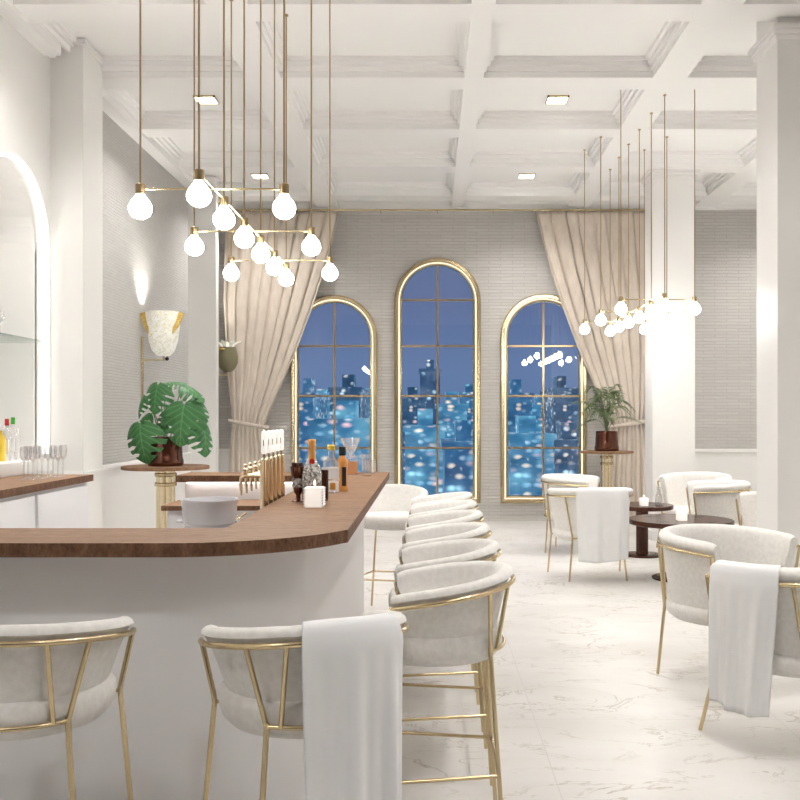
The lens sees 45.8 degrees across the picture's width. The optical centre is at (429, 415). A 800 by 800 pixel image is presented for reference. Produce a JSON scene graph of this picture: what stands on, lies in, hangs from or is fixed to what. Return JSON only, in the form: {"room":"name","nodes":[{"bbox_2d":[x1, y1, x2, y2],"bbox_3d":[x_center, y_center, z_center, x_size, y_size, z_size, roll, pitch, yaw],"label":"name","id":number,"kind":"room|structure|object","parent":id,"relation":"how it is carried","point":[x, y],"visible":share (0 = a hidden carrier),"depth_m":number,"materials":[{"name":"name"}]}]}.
{"room":"cocktail bar lounge","nodes":[
{"label":"cocktail bar lounge","id":0,"kind":"room"},
{"bbox_2d":[0,15,187,473],"bbox_3d":[-3.200,-0.810,4.915,0.120,4.620,17.430,0,0,0],"label":"wall","id":1,"kind":"structure","parent":0,"point":[145,261],"depth_m":9.55,"materials":[{"name":"paint"}]},
{"bbox_2d":[0,156,35,455],"bbox_3d":[-3.425,-0.835,7.200,0.350,2.290,1.240,0,0,0],"label":"niche","id":2,"kind":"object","parent":1,"relation":"attached to","point":[17,237],"depth_m":7.82,"materials":[{"name":"white paint"}]},
{"bbox_2d":[0,332,41,340],"bbox_3d":[-3.360,-0.608,7.190,0.400,0.015,1.200,0,0,0],"label":"glass shelf","id":3,"kind":"object","parent":1,"relation":"attached to","point":[3,336],"visible":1,"depth_m":7.51,"materials":[{"name":"glass"}]},
{"bbox_2d":[0,153,46,453],"bbox_3d":[-3.175,-0.834,7.200,0.030,2.288,1.236,0,0,0],"label":"trim","id":4,"kind":"structure","parent":1,"relation":"attached to","point":[16,160],"depth_m":7.80,"materials":[{"name":"white paint"}]},
{"bbox_2d":[50,39,104,527],"bbox_3d":[-2.995,-0.804,8.065,0.310,4.608,0.530,0,0,0],"label":"column","id":5,"kind":"structure","parent":1,"relation":"attached to","point":[76,80],"depth_m":7.83,"materials":[{"name":"white paint"}]},
{"bbox_2d":[103,452,191,527],"bbox_3d":[-3.115,0.985,10.865,0.050,1.030,5.330,0,0,0],"label":"trim","id":6,"kind":"structure","parent":1,"relation":"attached to","point":[129,497],"depth_m":9.83,"materials":[{"name":"white paint"}]},
{"bbox_2d":[140,310,183,403],"bbox_3d":[-2.911,-0.625,10.291,0.408,1.010,0.380,0,0,-39],"label":"wall sconce","id":7,"kind":"object","parent":1,"relation":"attached to","point":[162,327],"visible":0.91,"depth_m":10.18,"materials":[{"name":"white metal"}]},
{"bbox_2d":[188,176,218,471],"bbox_3d":[-2.955,-0.805,12.370,0.390,4.610,0.200,0,0,0],"label":"trim","id":8,"kind":"structure","parent":1,"relation":"attached to","point":[203,269],"depth_m":12.29,"materials":[{"name":"white paint"}]},
{"bbox_2d":[219,340,240,375],"bbox_3d":[-2.849,-0.798,13.133,0.480,0.483,0.376,0,0,31],"label":"wall sconce","id":9,"kind":"object","parent":1,"relation":"attached to","point":[228,355],"visible":0.94,"depth_m":12.99,"materials":[{"name":"gold metal"}]},
{"bbox_2d":[0,0,799,209],"bbox_3d":[1.405,-3.025,4.965,9.590,0.190,17.130,0,0,0],"label":"ceiling beams","id":10,"kind":"structure","parent":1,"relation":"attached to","point":[705,20],"depth_m":8.46,"materials":[{"name":"white paint"}]},
{"bbox_2d":[62,22,756,181],"bbox_3d":[1.330,-3.170,5.015,10.140,0.100,17.630,0,0,0],"label":"ceiling","id":11,"kind":"structure","parent":0,"point":[107,38],"depth_m":8.20,"materials":[{"name":"white paint"}]},
{"bbox_2d":[195,95,218,103],"bbox_3d":[-2.200,-3.110,9.310,0.210,0.020,0.210,0,0,0],"label":"recessed light","id":12,"kind":"object","parent":11,"relation":"in","point":[204,99],"visible":0.74,"depth_m":9.30,"materials":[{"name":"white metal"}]},
{"bbox_2d":[128,0,337,285],"bbox_3d":[-1.060,-2.039,5.665,0.812,2.162,2.750,0,0,0],"label":"chandelier","id":13,"kind":"object","parent":11,"relation":"hanging from","point":[198,193],"visible":1,"depth_m":5.62,"materials":[{"name":"white glass"}]},
{"bbox_2d":[128,183,151,218],"bbox_3d":[-1.410,-1.046,4.610,0.112,0.176,0.112,0,0,0],"label":"bulb","id":14,"kind":"object","parent":13,"relation":"attached to","point":[139,207],"depth_m":4.58,"materials":[{"name":"white glass"}]},
{"bbox_2d":[185,226,203,255],"bbox_3d":[-1.410,-1.046,5.665,0.112,0.176,0.112,0,0,0],"label":"bulb","id":15,"kind":"object","parent":13,"relation":"attached to","point":[194,246],"depth_m":5.63,"materials":[{"name":"white glass"}]},
{"bbox_2d":[186,169,211,206],"bbox_3d":[-1.060,-1.046,4.346,0.112,0.176,0.112,0,0,0],"label":"bulb","id":16,"kind":"object","parent":13,"relation":"attached to","point":[198,194],"depth_m":4.31,"materials":[{"name":"white glass"}]},
{"bbox_2d":[213,195,234,229],"bbox_3d":[-1.060,-1.046,4.873,0.112,0.176,0.112,0,0,0],"label":"bulb","id":17,"kind":"object","parent":13,"relation":"attached to","point":[223,218],"depth_m":4.84,"materials":[{"name":"white glass"}]},
{"bbox_2d":[223,256,238,280],"bbox_3d":[-1.410,-1.046,6.720,0.112,0.176,0.112,0,0,0],"label":"bulb","id":18,"kind":"object","parent":13,"relation":"attached to","point":[231,273],"depth_m":6.69,"materials":[{"name":"white glass"}]},
{"bbox_2d":[234,217,253,247],"bbox_3d":[-1.060,-1.046,5.401,0.112,0.176,0.112,0,0,0],"label":"bulb","id":19,"kind":"object","parent":13,"relation":"attached to","point":[244,238],"depth_m":5.37,"materials":[{"name":"white glass"}]},
{"bbox_2d":[252,235,269,262],"bbox_3d":[-1.060,-1.046,5.928,0.112,0.176,0.112,0,0,0],"label":"bulb","id":20,"kind":"object","parent":13,"relation":"attached to","point":[260,254],"depth_m":5.90,"materials":[{"name":"white glass"}]},
{"bbox_2d":[266,249,282,274],"bbox_3d":[-1.060,-1.046,6.456,0.112,0.176,0.112,0,0,0],"label":"bulb","id":21,"kind":"object","parent":13,"relation":"attached to","point":[274,266],"depth_m":6.42,"materials":[{"name":"white glass"}]},
{"bbox_2d":[273,183,295,218],"bbox_3d":[-0.710,-1.046,4.610,0.112,0.176,0.112,0,0,0],"label":"bulb","id":22,"kind":"object","parent":13,"relation":"attached to","point":[284,207],"depth_m":4.58,"materials":[{"name":"white glass"}]},
{"bbox_2d":[279,262,293,285],"bbox_3d":[-1.060,-1.046,6.984,0.112,0.176,0.112,0,0,0],"label":"bulb","id":23,"kind":"object","parent":13,"relation":"attached to","point":[286,278],"depth_m":6.95,"materials":[{"name":"white glass"}]},
{"bbox_2d":[302,226,320,255],"bbox_3d":[-0.710,-1.046,5.665,0.112,0.176,0.112,0,0,0],"label":"bulb","id":24,"kind":"object","parent":13,"relation":"attached to","point":[311,246],"depth_m":5.63,"materials":[{"name":"white glass"}]},
{"bbox_2d":[322,256,337,280],"bbox_3d":[-0.710,-1.046,6.720,0.112,0.176,0.112,0,0,0],"label":"bulb","id":25,"kind":"object","parent":13,"relation":"attached to","point":[329,273],"depth_m":6.69,"materials":[{"name":"white glass"}]},
{"bbox_2d":[545,95,568,103],"bbox_3d":[1.250,-3.110,9.310,0.210,0.020,0.210,0,0,0],"label":"recessed light","id":26,"kind":"object","parent":11,"relation":"in","point":[551,99],"visible":1,"depth_m":9.30,"materials":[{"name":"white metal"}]},
{"bbox_2d":[580,90,700,335],"bbox_3d":[2.160,-2.039,10.035,0.812,2.162,2.750,0,0,0],"label":"chandelier","id":27,"kind":"object","parent":11,"relation":"hanging from","point":[664,305],"visible":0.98,"depth_m":9.77,"materials":[{"name":"gold metal"}]},
{"bbox_2d":[596,309,605,325],"bbox_3d":[1.810,-1.046,10.035,0.112,0.176,0.112,0,0,0],"label":"bulb","id":28,"kind":"object","parent":27,"relation":"attached to","point":[600,320],"depth_m":10.00,"materials":[{"name":"white glass"}]},
{"bbox_2d":[605,322,614,335],"bbox_3d":[2.160,-1.046,11.354,0.112,0.176,0.112,0,0,0],"label":"bulb","id":29,"kind":"object","parent":27,"relation":"attached to","point":[610,331],"depth_m":11.32,"materials":[{"name":"white glass"}]},
{"bbox_2d":[614,317,623,331],"bbox_3d":[2.160,-1.046,10.826,0.112,0.176,0.112,0,0,0],"label":"bulb","id":30,"kind":"object","parent":27,"relation":"attached to","point":[618,327],"depth_m":10.79,"materials":[{"name":"white glass"}]},
{"bbox_2d":[615,296,626,314],"bbox_3d":[1.810,-1.046,8.980,0.112,0.176,0.112,0,0,0],"label":"bulb","id":31,"kind":"object","parent":27,"relation":"attached to","point":[620,309],"depth_m":8.95,"materials":[{"name":"white glass"}]},
{"bbox_2d":[623,312,633,327],"bbox_3d":[2.160,-1.046,10.299,0.112,0.176,0.112,0,0,0],"label":"bulb","id":32,"kind":"object","parent":27,"relation":"attached to","point":[628,322],"depth_m":10.27,"materials":[{"name":"white glass"}]},
{"bbox_2d":[634,306,644,322],"bbox_3d":[2.160,-1.046,9.771,0.112,0.176,0.112,0,0,0],"label":"bulb","id":33,"kind":"object","parent":27,"relation":"attached to","point":[639,317],"depth_m":9.74,"materials":[{"name":"white glass"}]},
{"bbox_2d":[639,319,648,333],"bbox_3d":[2.510,-1.046,11.090,0.112,0.176,0.112,0,0,0],"label":"bulb","id":34,"kind":"object","parent":27,"relation":"attached to","point":[644,329],"depth_m":11.06,"materials":[{"name":"white glass"}]},
{"bbox_2d":[645,300,656,317],"bbox_3d":[2.160,-1.046,9.243,0.112,0.176,0.112,0,0,0],"label":"bulb","id":35,"kind":"object","parent":27,"relation":"attached to","point":[651,311],"depth_m":9.21,"materials":[{"name":"white glass"}]},
{"bbox_2d":[658,293,670,311],"bbox_3d":[2.160,-1.046,8.716,0.112,0.176,0.112,0,0,0],"label":"bulb","id":36,"kind":"object","parent":27,"relation":"attached to","point":[664,306],"depth_m":8.68,"materials":[{"name":"white glass"}]},
{"bbox_2d":[661,311,671,325],"bbox_3d":[2.510,-1.046,10.035,0.112,0.176,0.112,0,0,0],"label":"bulb","id":37,"kind":"object","parent":27,"relation":"attached to","point":[666,320],"depth_m":10.00,"materials":[{"name":"white glass"}]},
{"bbox_2d":[689,296,700,314],"bbox_3d":[2.510,-1.046,8.980,0.112,0.176,0.112,0,0,0],"label":"bulb","id":38,"kind":"object","parent":27,"relation":"attached to","point":[694,309],"depth_m":8.95,"materials":[{"name":"white glass"}]},
{"bbox_2d":[219,210,756,520],"bbox_3d":[1.330,-0.810,13.670,10.140,4.620,0.280,0,0,0],"label":"wall","id":39,"kind":"structure","parent":0,"point":[504,252],"depth_m":13.53,"materials":[{"name":"white brick"}]},
{"bbox_2d":[291,295,376,471],"bbox_3d":[-1.367,-0.241,13.531,1.230,2.967,0.118,0,0,0],"label":"window","id":40,"kind":"structure","parent":39,"relation":"in","point":[328,299],"depth_m":13.51,"materials":[{"name":"gold metal"}]},
{"bbox_2d":[38,22,756,203],"bbox_3d":[1.600,-3.065,5.090,9.200,0.110,16.680,0,0,0],"label":"trim","id":41,"kind":"structure","parent":39,"relation":"attached to","point":[58,31],"depth_m":9.71,"materials":[{"name":"white paint"}]},
{"bbox_2d":[230,209,643,213],"bbox_3d":[0.075,-2.900,13.424,6.050,0.026,0.212,0,0,0],"label":"curtain rod","id":42,"kind":"object","parent":39,"relation":"attached to","point":[380,210],"visible":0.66,"depth_m":13.32,"materials":[{"name":"gold metal"}]},
{"bbox_2d":[536,211,644,516],"bbox_3d":[2.309,-0.695,13.290,1.635,4.367,0.240,0,0,-1],"label":"curtain","id":43,"kind":"object","parent":42,"relation":"hanging from","point":[618,358],"visible":0.66,"depth_m":13.33,"materials":[{"name":"beige fabric"}]},
{"bbox_2d":[394,258,480,502],"bbox_3d":[0.107,-0.505,13.531,1.230,3.496,0.118,0,0,0],"label":"window","id":44,"kind":"structure","parent":39,"relation":"in","point":[432,262],"depth_m":13.51,"materials":[{"name":"gold metal"}]},
{"bbox_2d":[219,449,756,490],"bbox_3d":[1.530,0.985,13.502,9.340,1.030,0.055,0,0,0],"label":"trim","id":45,"kind":"structure","parent":39,"relation":"attached to","point":[741,464],"depth_m":13.50,"materials":[{"name":"white paint"}]},
{"bbox_2d":[500,294,586,502],"bbox_3d":[1.621,-0.248,13.531,1.230,2.981,0.118,0,0,0],"label":"window","id":46,"kind":"structure","parent":39,"relation":"in","point":[582,370],"depth_m":13.51,"materials":[{"name":"gold metal"}]},
{"bbox_2d":[364,521,799,799],"bbox_3d":[1.330,1.550,5.015,10.140,0.100,17.630,0,0,0],"label":"floor","id":47,"kind":"structure","parent":0,"point":[584,710],"depth_m":4.89,"materials":[{"name":"stone"}]},
{"bbox_2d":[0,482,87,527],"bbox_3d":[-2.728,0.973,4.735,0.805,1.054,3.470,0,0,0],"label":"bar cabinet","id":48,"kind":"object","parent":47,"relation":"on","point":[66,506],"visible":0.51,"depth_m":5.79,"materials":[{"name":"white"}]},
{"bbox_2d":[0,474,92,498],"bbox_3d":[-2.725,0.422,4.750,0.830,0.045,3.500,0,0,0],"label":"countertop","id":49,"kind":"structure","parent":48,"relation":"on","point":[10,486],"depth_m":5.87,"materials":[{"name":"brown wood"}]},
{"bbox_2d":[0,458,51,477],"bbox_3d":[-2.954,0.355,4.975,0.369,0.090,3.950,0,0,0],"label":"niche ledge","id":50,"kind":"object","parent":49,"relation":"on","point":[9,467],"visible":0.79,"depth_m":6.52,"materials":[{"name":"white paint"}]},
{"bbox_2d":[0,425,4,461],"bbox_3d":[-2.930,0.184,6.468,0.056,0.250,0.055,0,0,0],"label":"liquor bottle","id":51,"kind":"object","parent":50,"relation":"on","point":[2,437],"visible":1,"depth_m":6.45,"materials":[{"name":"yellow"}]},
{"bbox_2d":[0,616,136,799],"bbox_3d":[-1.136,1.016,2.640,0.589,0.963,0.516,0,0,-7],"label":"bar stool","id":52,"kind":"object","parent":47,"relation":"on","point":[56,678],"visible":1,"depth_m":2.49,"materials":[{"name":"beige fabric"}]},
{"bbox_2d":[121,464,209,527],"bbox_3d":[-2.470,0.983,8.850,0.800,1.035,0.800,0,0,0],"label":"plant stand","id":53,"kind":"object","parent":47,"relation":"on","point":[165,483],"visible":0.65,"depth_m":8.77,"materials":[{"name":"brown wood"}]},
{"bbox_2d":[127,381,212,466],"bbox_3d":[-2.426,0.068,8.853,0.775,0.794,0.506,0,0,0],"label":"monstera","id":54,"kind":"object","parent":53,"relation":"on","point":[166,451],"visible":1,"depth_m":8.70,"materials":[{"name":"green plant"}]},
{"bbox_2d":[148,436,183,466],"bbox_3d":[-2.470,0.330,8.850,0.329,0.270,0.329,0,0,0],"label":"pot","id":55,"kind":"object","parent":54,"relation":"attached to","point":[163,451],"depth_m":8.70,"materials":[{"name":"orange metal"}]},
{"bbox_2d":[0,482,363,799],"bbox_3d":[-1.280,0.973,4.865,1.640,1.054,3.470,0,0,0],"label":"bar counter","id":56,"kind":"object","parent":47,"relation":"on","point":[169,601],"depth_m":3.13,"materials":[{"name":"white"}]},
{"bbox_2d":[0,472,389,556],"bbox_3d":[-1.220,0.427,4.870,1.861,0.055,3.780,0,0,0],"label":"countertop","id":57,"kind":"structure","parent":56,"relation":"on","point":[283,525],"depth_m":3.25,"materials":[{"name":"brown wood"}]},
{"bbox_2d":[290,462,303,501],"bbox_3d":[-0.615,0.308,4.420,0.074,0.183,0.074,0,0,0],"label":"goblet","id":58,"kind":"object","parent":57,"relation":"on","point":[296,469],"visible":0.84,"depth_m":4.40,"materials":[{"name":"brown glass"}]},
{"bbox_2d":[290,466,303,477],"bbox_3d":[-0.615,0.263,4.420,0.074,0.057,0.074,0,0,0],"label":"cup","id":59,"kind":"object","parent":58,"relation":"on","point":[296,471],"depth_m":4.39,"materials":[{"name":"brown glass"}]},
{"bbox_2d":[302,439,321,501],"bbox_3d":[-0.545,0.253,4.370,0.090,0.293,0.090,0,0,0],"label":"champagne bottle","id":60,"kind":"object","parent":57,"relation":"on","point":[311,472],"visible":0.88,"depth_m":4.34,"materials":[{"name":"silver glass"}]},
{"bbox_2d":[303,480,325,507],"bbox_3d":[-0.508,0.341,4.170,0.090,0.118,0.090,0,0,0],"label":"candle","id":61,"kind":"object","parent":57,"relation":"on","point":[314,496],"visible":1,"depth_m":4.13,"materials":[{"name":"white wax"}]},
{"bbox_2d":[321,470,328,500],"bbox_3d":[-0.500,0.327,4.470,0.042,0.145,0.042,0,0,0],"label":"tumbler","id":62,"kind":"object","parent":57,"relation":"on","point":[324,472],"visible":0.65,"depth_m":4.45,"materials":[{"name":"brown glass"}]},
{"bbox_2d":[322,445,338,491],"bbox_3d":[-0.515,0.275,4.928,0.090,0.250,0.094,0,0,0],"label":"clear bottle","id":63,"kind":"object","parent":57,"relation":"on","point":[333,486],"visible":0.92,"depth_m":4.88,"materials":[{"name":"clear glass"}]},
{"bbox_2d":[337,446,347,491],"bbox_3d":[-0.465,0.281,5.029,0.060,0.238,0.061,0,0,0],"label":"bottle","id":64,"kind":"object","parent":57,"relation":"on","point":[342,461],"visible":0.94,"depth_m":5.01,"materials":[{"name":"orange glass"}]},
{"bbox_2d":[167,511,255,527],"bbox_3d":[-1.185,1.048,4.970,0.950,0.904,2.880,0,0,0],"label":"base cabinet","id":65,"kind":"object","parent":47,"relation":"on","point":[172,516],"visible":0.04,"depth_m":5.98,"materials":[{"name":"white"}]},
{"bbox_2d":[161,499,259,510],"bbox_3d":[-1.198,0.580,4.957,0.985,0.030,2.915,0,0,0],"label":"countertop","id":66,"kind":"structure","parent":65,"relation":"on","point":[242,504],"depth_m":5.98,"materials":[{"name":"brown wood"}]},
{"bbox_2d":[176,496,240,527],"bbox_3d":[-0.870,0.446,3.740,0.224,0.238,0.224,0,0,41],"label":"ice bucket","id":67,"kind":"object","parent":66,"relation":"on","point":[210,511],"visible":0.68,"depth_m":3.65,"materials":[{"name":"white ceramic"}]},
{"bbox_2d":[239,429,284,508],"bbox_3d":[-0.806,0.316,4.600,0.145,0.497,0.556,0,0,0],"label":"tap","id":68,"kind":"object","parent":66,"relation":"on","point":[270,470],"visible":0.84,"depth_m":4.47,"materials":[{"name":"gold metal"}]},
{"bbox_2d":[223,211,338,471],"bbox_3d":[-2.095,-0.695,13.290,1.635,4.367,0.240,0,0,1],"label":"curtain","id":69,"kind":"object","parent":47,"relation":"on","point":[269,318],"visible":0.7,"depth_m":13.33,"materials":[{"name":"beige fabric"}]},
{"bbox_2d":[198,610,408,799],"bbox_3d":[-0.340,1.016,2.662,0.589,0.963,0.516,0,0,-24],"label":"bar stool","id":70,"kind":"object","parent":47,"relation":"on","point":[260,693],"visible":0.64,"depth_m":2.46,"materials":[{"name":"beige fabric"}]},
{"bbox_2d":[302,613,402,799],"bbox_3d":[-0.200,0.838,2.482,0.312,0.624,0.143,0,0,-36],"label":"throw blanket","id":71,"kind":"object","parent":70,"relation":"hanging from","point":[352,667],"visible":1,"depth_m":2.42,"materials":[{"name":"white fabric"}]},
{"bbox_2d":[364,484,428,605],"bbox_3d":[-0.294,1.016,7.230,0.589,0.963,0.516,0,0,12],"label":"bar stool","id":72,"kind":"object","parent":47,"relation":"on","point":[390,510],"visible":0.46,"depth_m":7.33,"materials":[{"name":"beige fabric"}]},
{"bbox_2d":[405,492,473,529],"bbox_3d":[0.049,1.016,6.650,0.516,0.963,0.589,0,0,0],"label":"bar stool","id":73,"kind":"object","parent":47,"relation":"on","point":[450,496],"visible":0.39,"depth_m":6.83,"materials":[{"name":"beige fabric"}]},
{"bbox_2d":[402,500,477,543],"bbox_3d":[0.049,1.016,6.000,0.516,0.963,0.589,0,0,0],"label":"bar stool","id":74,"kind":"object","parent":47,"relation":"on","point":[451,505],"visible":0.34,"depth_m":6.17,"materials":[{"name":"beige fabric"}]},
{"bbox_2d":[399,509,483,691],"bbox_3d":[0.049,1.016,5.350,0.516,0.963,0.589,0,0,0],"label":"bar stool","id":75,"kind":"object","parent":47,"relation":"on","point":[454,516],"visible":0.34,"depth_m":5.52,"materials":[{"name":"beige fabric"}]},
{"bbox_2d":[394,522,491,731],"bbox_3d":[0.049,1.016,4.700,0.516,0.963,0.589,0,0,0],"label":"bar stool","id":76,"kind":"object","parent":47,"relation":"on","point":[463,530],"visible":0.34,"depth_m":4.76,"materials":[{"name":"beige fabric"}]},
{"bbox_2d":[388,538,501,785],"bbox_3d":[0.049,1.016,4.050,0.516,0.963,0.589,0,0,0],"label":"bar stool","id":77,"kind":"object","parent":47,"relation":"on","point":[474,549],"visible":0.41,"depth_m":4.18,"materials":[{"name":"beige fabric"}]},
{"bbox_2d":[389,561,515,799],"bbox_3d":[0.049,1.016,3.400,0.516,0.963,0.589,0,0,0],"label":"bar stool","id":78,"kind":"object","parent":47,"relation":"on","point":[451,610],"visible":0.93,"depth_m":3.20,"materials":[{"name":"beige fabric"}]},
{"bbox_2d":[540,473,600,552],"bbox_3d":[1.566,1.074,10.520,0.671,0.848,0.801,0,0,20],"label":"lounge chair","id":79,"kind":"object","parent":47,"relation":"on","point":[554,480],"visible":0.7,"depth_m":10.36,"materials":[{"name":"beige fabric"}]},
{"bbox_2d":[546,487,633,581],"bbox_3d":[1.504,1.074,8.793,0.801,0.848,0.671,0,0,-4],"label":"lounge chair","id":80,"kind":"object","parent":47,"relation":"on","point":[563,500],"visible":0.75,"depth_m":8.64,"materials":[{"name":"beige fabric"}]},
{"bbox_2d":[576,487,628,562],"bbox_3d":[1.558,0.976,8.529,0.504,0.668,0.196,0,0,-10],"label":"towel","id":81,"kind":"object","parent":80,"relation":"hanging from","point":[602,513],"visible":1,"depth_m":8.46,"materials":[{"name":"white fabric"}]},
{"bbox_2d":[580,450,633,486],"bbox_3d":[2.380,0.985,12.750,0.710,1.030,0.710,0,0,0],"label":"plant stand","id":82,"kind":"object","parent":47,"relation":"on","point":[606,463],"visible":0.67,"depth_m":12.69,"materials":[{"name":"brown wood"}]},
{"bbox_2d":[569,384,644,450],"bbox_3d":[2.386,0.020,12.746,1.105,0.899,0.679,0,0,0],"label":"potted palm","id":83,"kind":"object","parent":82,"relation":"on","point":[606,440],"visible":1,"depth_m":12.65,"materials":[{"name":"green plant"}]},
{"bbox_2d":[594,431,618,450],"bbox_3d":[2.380,0.337,12.750,0.329,0.265,0.329,0,0,0],"label":"pot","id":84,"kind":"object","parent":83,"relation":"attached to","point":[604,440],"depth_m":12.62,"materials":[{"name":"orange metal"}]},
{"bbox_2d":[628,502,673,557],"bbox_3d":[2.280,1.224,10.180,0.660,0.550,0.660,0,0,0],"label":"round table","id":85,"kind":"object","parent":47,"relation":"on","point":[641,551],"visible":0.67,"depth_m":10.12,"materials":[{"name":"brown wood"}]},
{"bbox_2d":[640,169,700,540],"bbox_3d":[2.935,-0.805,11.600,0.620,4.610,0.510,0,0,0],"label":"column","id":86,"kind":"structure","parent":47,"relation":"on","point":[669,349],"depth_m":11.40,"materials":[{"name":"white paint"}]},
{"bbox_2d":[629,514,734,581],"bbox_3d":[2.310,1.224,8.730,0.950,0.550,0.950,0,0,0],"label":"round table","id":87,"kind":"object","parent":47,"relation":"on","point":[659,521],"visible":0.54,"depth_m":8.61,"materials":[{"name":"brown wood"}]},
{"bbox_2d":[656,472,731,547],"bbox_3d":[3.057,1.074,10.794,0.801,0.848,0.671,0,0,40],"label":"lounge chair","id":88,"kind":"object","parent":47,"relation":"on","point":[673,485],"visible":0.48,"depth_m":10.96,"materials":[{"name":"beige fabric"}]},
{"bbox_2d":[686,480,751,525],"bbox_3d":[2.876,1.074,9.510,0.671,0.848,0.801,0,0,10],"label":"lounge chair","id":89,"kind":"object","parent":47,"relation":"on","point":[707,497],"visible":0.66,"depth_m":9.19,"materials":[{"name":"beige fabric"}]},
{"bbox_2d":[656,524,799,673],"bbox_3d":[1.669,1.074,5.448,0.801,0.848,0.671,0,0,-33],"label":"lounge chair","id":90,"kind":"object","parent":47,"relation":"on","point":[687,552],"visible":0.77,"depth_m":5.42,"materials":[{"name":"beige fabric"}]},
{"bbox_2d":[735,491,756,526],"bbox_3d":[2.987,1.074,8.098,0.671,0.848,0.801,0,0,2],"label":"lounge chair","id":91,"kind":"object","parent":47,"relation":"on","point":[747,501],"visible":0.09,"depth_m":8.39,"materials":[{"name":"beige fabric"}]},
{"bbox_2d":[698,563,799,730],"bbox_3d":[1.744,1.074,4.368,0.801,0.848,0.671,0,0,-25],"label":"lounge chair","id":92,"kind":"object","parent":47,"relation":"on","point":[786,659],"visible":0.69,"depth_m":4.12,"materials":[{"name":"beige fabric"}]},
{"bbox_2d":[708,560,782,717],"bbox_3d":[1.417,0.986,4.243,0.170,0.669,0.372,0,0,-32],"label":"throw blanket","id":93,"kind":"object","parent":92,"relation":"hanging from","point":[743,597],"visible":1,"depth_m":4.19,"materials":[{"name":"white fabric"}]},
{"bbox_2d":[748,17,799,567],"bbox_3d":[2.830,-0.805,7.255,0.610,4.610,0.560,0,0,0],"label":"column","id":94,"kind":"structure","parent":47,"relation":"on","point":[776,51],"depth_m":7.03,"materials":[{"name":"white paint"}]},
{"label":"outside","id":95,"kind":"structure","parent":0,"visible":0},
{"bbox_3d":[0.000,47.000,280.000,400.000,1.000,440.000,0,0,0],"label":"ground","id":96,"kind":"structure","parent":95,"visible":0},
{"bbox_2d":[299,378,328,465],"bbox_3d":[-12.165,21.395,96.000,2.491,50.211,12.400,0,0,0],"label":"office tower","id":97,"kind":"structure","parent":96,"relation":"on","point":[309,407],"depth_m":89.99,"materials":[{"name":"blue glass"}]},
{"bbox_2d":[307,400,369,471],"bbox_3d":[-7.128,22.606,81.000,5.152,47.787,12.400,0,0,0],"label":"office tower","id":98,"kind":"structure","parent":96,"relation":"on","point":[352,430],"depth_m":75.01,"materials":[{"name":"blue glass"}]},
{"bbox_2d":[328,375,368,417],"bbox_3d":[-8.976,20.983,106.000,3.568,51.034,12.400,0,0,0],"label":"office tower","id":99,"kind":"structure","parent":96,"relation":"on","point":[348,387],"depth_m":100.00,"materials":[{"name":"blue glass"}]},
{"bbox_2d":[402,387,426,483],"bbox_3d":[-2.281,21.363,126.000,3.695,50.274,12.400,0,0,0],"label":"office tower","id":100,"kind":"structure","parent":96,"relation":"on","point":[410,406],"depth_m":120.01,"materials":[{"name":"blue glass"}]},
{"bbox_2d":[403,409,446,494],"bbox_3d":[-0.422,22.926,86.000,3.779,47.148,12.400,0,0,0],"label":"office tower","id":101,"kind":"structure","parent":96,"relation":"on","point":[420,464],"depth_m":80.00,"materials":[{"name":"blue glass"}]},
{"bbox_2d":[419,360,440,424],"bbox_3d":[0.000,18.998,146.000,3.357,55.005,12.400,0,0,0],"label":"office tower","id":102,"kind":"structure","parent":96,"relation":"on","point":[428,376],"depth_m":140.00,"materials":[{"name":"blue glass"}]},
{"bbox_2d":[435,392,468,437],"bbox_3d":[2.555,21.785,116.000,3.885,49.429,12.400,0,0,0],"label":"office tower","id":103,"kind":"structure","parent":96,"relation":"on","point":[450,411],"depth_m":109.99,"materials":[{"name":"blue glass"}]},
{"bbox_2d":[440,420,472,494],"bbox_3d":[2.365,23.399,70.000,3.103,46.202,12.400,0,0,0],"label":"office tower","id":104,"kind":"structure","parent":96,"relation":"on","point":[457,463],"depth_m":64.00,"materials":[{"name":"blue glass"}]},
{"bbox_2d":[457,384,472,437],"bbox_3d":[6.758,20.476,166.000,3.779,52.048,12.400,0,0,0],"label":"office tower","id":105,"kind":"structure","parent":96,"relation":"on","point":[468,388],"depth_m":160.00,"materials":[{"name":"blue glass"}]},
{"bbox_2d":[508,379,533,431],"bbox_3d":[9.028,21.347,101.000,2.808,50.306,12.400,0,0,0],"label":"office tower","id":106,"kind":"structure","parent":96,"relation":"on","point":[517,406],"depth_m":95.00,"materials":[{"name":"blue glass"}]},
{"bbox_2d":[508,416,556,494],"bbox_3d":[8.401,23.238,84.000,4.024,46.523,12.400,0,0,0],"label":"office tower","id":107,"kind":"structure","parent":96,"relation":"on","point":[524,465],"depth_m":78.00,"materials":[{"name":"blue glass"}]},
{"bbox_2d":[532,394,541,431],"bbox_3d":[15.787,21.701,136.000,3.969,49.598,12.400,0,0,0],"label":"office tower","id":108,"kind":"structure","parent":96,"relation":"on","point":[537,406],"depth_m":130.01,"materials":[{"name":"blue glass"}]},
{"bbox_2d":[540,376,577,436],"bbox_3d":[15.797,20.856,116.000,3.188,51.288,12.400,0,0,0],"label":"office tower","id":109,"kind":"structure","parent":96,"relation":"on","point":[556,409],"depth_m":109.99,"materials":[{"name":"blue glass"}]},
{"bbox_2d":[554,422,577,473],"bbox_3d":[12.555,23.549,88.000,3.864,45.902,12.400,0,0,0],"label":"office tower","id":110,"kind":"structure","parent":96,"relation":"on","point":[565,460],"depth_m":82.00,"materials":[{"name":"blue glass"}]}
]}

